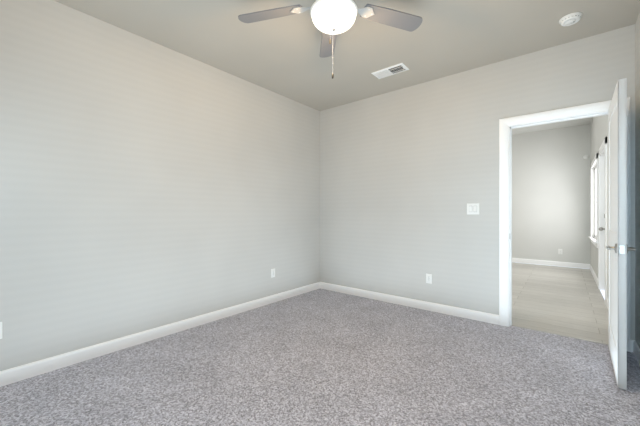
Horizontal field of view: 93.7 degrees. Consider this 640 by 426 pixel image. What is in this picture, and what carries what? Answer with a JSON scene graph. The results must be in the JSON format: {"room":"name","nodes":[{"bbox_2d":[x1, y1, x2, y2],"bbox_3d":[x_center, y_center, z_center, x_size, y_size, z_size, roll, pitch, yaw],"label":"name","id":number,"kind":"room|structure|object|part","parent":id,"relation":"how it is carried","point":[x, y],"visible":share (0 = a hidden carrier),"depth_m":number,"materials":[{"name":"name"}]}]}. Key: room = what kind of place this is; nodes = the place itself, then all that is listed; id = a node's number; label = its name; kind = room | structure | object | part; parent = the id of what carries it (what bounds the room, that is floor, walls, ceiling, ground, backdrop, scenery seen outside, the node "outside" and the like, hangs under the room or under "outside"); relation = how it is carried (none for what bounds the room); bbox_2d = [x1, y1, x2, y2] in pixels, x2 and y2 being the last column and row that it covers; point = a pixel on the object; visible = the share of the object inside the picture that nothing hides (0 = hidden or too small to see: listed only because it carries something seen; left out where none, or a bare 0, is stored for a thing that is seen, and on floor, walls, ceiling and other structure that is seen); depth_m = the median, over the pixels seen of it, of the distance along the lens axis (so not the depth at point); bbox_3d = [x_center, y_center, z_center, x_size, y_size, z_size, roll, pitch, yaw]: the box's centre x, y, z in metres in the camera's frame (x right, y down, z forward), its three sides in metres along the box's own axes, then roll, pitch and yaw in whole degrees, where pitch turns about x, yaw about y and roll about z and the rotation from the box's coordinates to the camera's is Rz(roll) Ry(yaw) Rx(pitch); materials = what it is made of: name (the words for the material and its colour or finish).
{"room":"empty bedroom","nodes":[
{"label":"empty bedroom","id":0,"kind":"room"},
{"bbox_2d":[0,0,319,370],"bbox_3d":[-1.310,-0.207,3.145,0.120,2.745,4.240,0,0,39],"label":"wall","id":1,"kind":"structure","parent":0,"point":[146,184],"depth_m":2.62,"materials":[{"name":"paint"}]},
{"bbox_2d":[0,322,1,338],"bbox_3d":[-2.164,0.790,1.996,0.009,0.115,0.070,0,0,39],"label":"electrical outlet","id":2,"kind":"object","parent":1,"relation":"attached to","point":[0,330],"visible":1,"depth_m":2.02,"materials":[{"name":"white plastic"}]},
{"bbox_2d":[0,282,319,386],"bbox_3d":[-1.258,1.115,3.103,0.014,0.100,4.000,0,0,39],"label":"baseboard","id":3,"kind":"structure","parent":1,"relation":"attached to","point":[24,371],"depth_m":2.61,"materials":[{"name":"white wood"}]},
{"bbox_2d":[271,268,274,277],"bbox_3d":[-0.609,0.780,3.902,0.009,0.115,0.070,0,0,39],"label":"electrical outlet","id":4,"kind":"object","parent":1,"relation":"attached to","point":[273,272],"visible":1,"depth_m":3.90,"materials":[{"name":"white plastic"}]},
{"bbox_2d":[0,288,639,425],"bbox_3d":[0.071,1.215,2.054,3.400,0.100,4.055,0,0,39],"label":"floor","id":5,"kind":"structure","parent":0,"point":[320,357],"depth_m":2.12,"materials":[{"name":"grey carpet"}]},
{"bbox_2d":[54,0,639,110],"bbox_3d":[0.054,-1.630,2.033,3.640,0.100,4.240,0,0,39],"label":"ceiling","id":6,"kind":"structure","parent":0,"point":[280,56],"depth_m":2.69,"materials":[{"name":"paint"}]},
{"bbox_2d":[238,0,422,78],"bbox_3d":[0.083,-1.275,1.959,1.335,0.610,1.316,0,0,39],"label":"fan","id":7,"kind":"object","parent":6,"relation":"hanging from","point":[331,19],"visible":1,"depth_m":2.08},
{"bbox_3d":[0.092,-1.269,2.001,0.300,0.116,0.300,0,0,39],"label":"lamp shade","id":8,"kind":"part","parent":7,"relation":"part of","materials":[{"name":"white glass"}]},
{"bbox_2d":[371,63,408,78],"bbox_3d":[0.781,-1.573,3.343,0.370,0.015,0.190,0,0,39],"label":"ceiling vent","id":9,"kind":"object","parent":6,"relation":"in","point":[391,70],"visible":1,"depth_m":3.33,"materials":[{"name":"white metal"}]},
{"bbox_2d":[559,12,582,25],"bbox_3d":[2.032,-1.561,2.432,0.150,0.038,0.150,0,0,39],"label":"smoke detector","id":10,"kind":"object","parent":6,"relation":"attached to","point":[571,19],"visible":1,"depth_m":2.40,"materials":[{"name":"white plastic"}]},
{"bbox_2d":[320,24,634,339],"bbox_3d":[1.402,-0.207,3.591,3.520,2.745,0.120,0,0,39],"label":"wall","id":11,"kind":"structure","parent":0,"point":[408,174],"depth_m":3.51,"materials":[{"name":"paint"}]},
{"bbox_2d":[320,282,498,324],"bbox_3d":[0.943,1.115,3.879,2.385,0.100,0.014,0,0,39],"label":"baseboard","id":12,"kind":"structure","parent":11,"relation":"attached to","point":[440,308],"depth_m":3.66,"materials":[{"name":"white wood"}]},
{"bbox_2d":[426,273,431,283],"bbox_3d":[1.303,0.785,3.588,0.070,0.115,0.009,0,0,39],"label":"electrical outlet","id":13,"kind":"object","parent":11,"relation":"attached to","point":[428,278],"visible":1,"depth_m":3.58,"materials":[{"name":"white plastic"}]},
{"bbox_2d":[467,203,478,213],"bbox_3d":[1.674,-0.045,3.283,0.124,0.122,0.014,0,0,39],"label":"light switch","id":14,"kind":"object","parent":11,"relation":"attached to","point":[472,208],"visible":1,"depth_m":3.28,"materials":[{"name":"white plastic"}]},
{"bbox_2d":[499,97,629,351],"bbox_3d":[2.280,0.095,2.875,0.955,2.140,0.158,0,0,39],"label":"trim","id":15,"kind":"structure","parent":11,"relation":"attached to","point":[507,126],"depth_m":3.07,"materials":[{"name":"white wood"}]},
{"bbox_2d":[606,78,635,389],"bbox_3d":[2.246,0.136,2.288,0.147,2.034,0.840,0,0,39],"label":"door","id":16,"kind":"structure","parent":11,"relation":"in","point":[617,247],"depth_m":1.98,"materials":[{"name":"white wood"}]},
{"bbox_2d":[512,124,589,263],"bbox_3d":[4.490,-0.345,7.266,3.060,3.020,0.120,0,0,39],"label":"wall","id":17,"kind":"structure","parent":0,"point":[550,192],"depth_m":6.65,"materials":[{"name":"paint"}]},
{"bbox_2d":[512,258,588,268],"bbox_3d":[4.459,1.115,7.205,3.030,0.100,0.014,0,0,39],"label":"baseboard","id":18,"kind":"structure","parent":17,"relation":"attached to","point":[557,263],"depth_m":6.65,"materials":[{"name":"white wood"}]},
{"bbox_2d":[512,117,591,134],"bbox_3d":[3.011,-1.905,5.453,3.300,0.100,4.800,0,0,39],"label":"ceiling","id":19,"kind":"structure","parent":0,"point":[570,123],"depth_m":6.43,"materials":[{"name":"paint"}]},
{"bbox_2d":[590,115,607,297],"bbox_3d":[4.243,-0.345,4.448,0.120,3.020,4.800,0,0,39],"label":"wall","id":20,"kind":"structure","parent":0,"point":[598,129],"depth_m":5.41,"materials":[{"name":"paint"}]},
{"bbox_2d":[589,264,597,286],"bbox_3d":[4.963,1.115,5.436,0.014,0.100,2.060,0,0,39],"label":"baseboard","id":21,"kind":"structure","parent":20,"relation":"attached to","point":[590,267],"depth_m":5.41,"materials":[{"name":"white wood"}]},
{"bbox_2d":[595,167,595,236],"bbox_3d":[4.993,-0.210,5.359,0.040,1.346,1.296,0,0,39],"label":"window","id":22,"kind":"structure","parent":20,"relation":"in","point":[595,201],"depth_m":5.84,"materials":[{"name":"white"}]},
{"bbox_2d":[588,137,606,304],"bbox_3d":[4.550,0.100,4.863,0.170,2.130,2.830,0,0,39],"label":"trim","id":23,"kind":"structure","parent":20,"relation":"attached to","point":[599,242],"depth_m":4.54,"materials":[{"name":"white wood"}]},
{"bbox_2d":[635,13,639,347],"bbox_3d":[1.380,-0.207,0.874,0.120,2.745,4.120,0,0,39],"label":"wall","id":24,"kind":"structure","parent":0,"point":[637,181],"depth_m":2.43,"materials":[{"name":"paint"}]},
{"bbox_2d":[630,340,639,364],"bbox_3d":[1.359,1.115,0.968,0.030,0.100,4.000,0,0,39],"label":"baseboard","id":25,"kind":"structure","parent":24,"relation":"attached to","point":[634,348],"depth_m":2.42,"materials":[{"name":"white wood"}]},
{"label":"outside","id":26,"kind":"structure","parent":0,"visible":0},
{"bbox_2d":[512,262,607,343],"bbox_3d":[2.953,1.218,5.381,3.060,0.094,4.745,0,0,39],"label":"floor","id":27,"kind":"structure","parent":26,"point":[568,301],"depth_m":3.92,"materials":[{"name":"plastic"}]},
{"bbox_2d":[512,325,607,344],"bbox_3d":[2.280,1.166,2.875,0.775,0.010,0.030,0,0,39],"label":"threshold","id":28,"kind":"object","parent":27,"relation":"on","point":[560,334],"depth_m":2.87,"materials":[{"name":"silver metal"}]}
]}

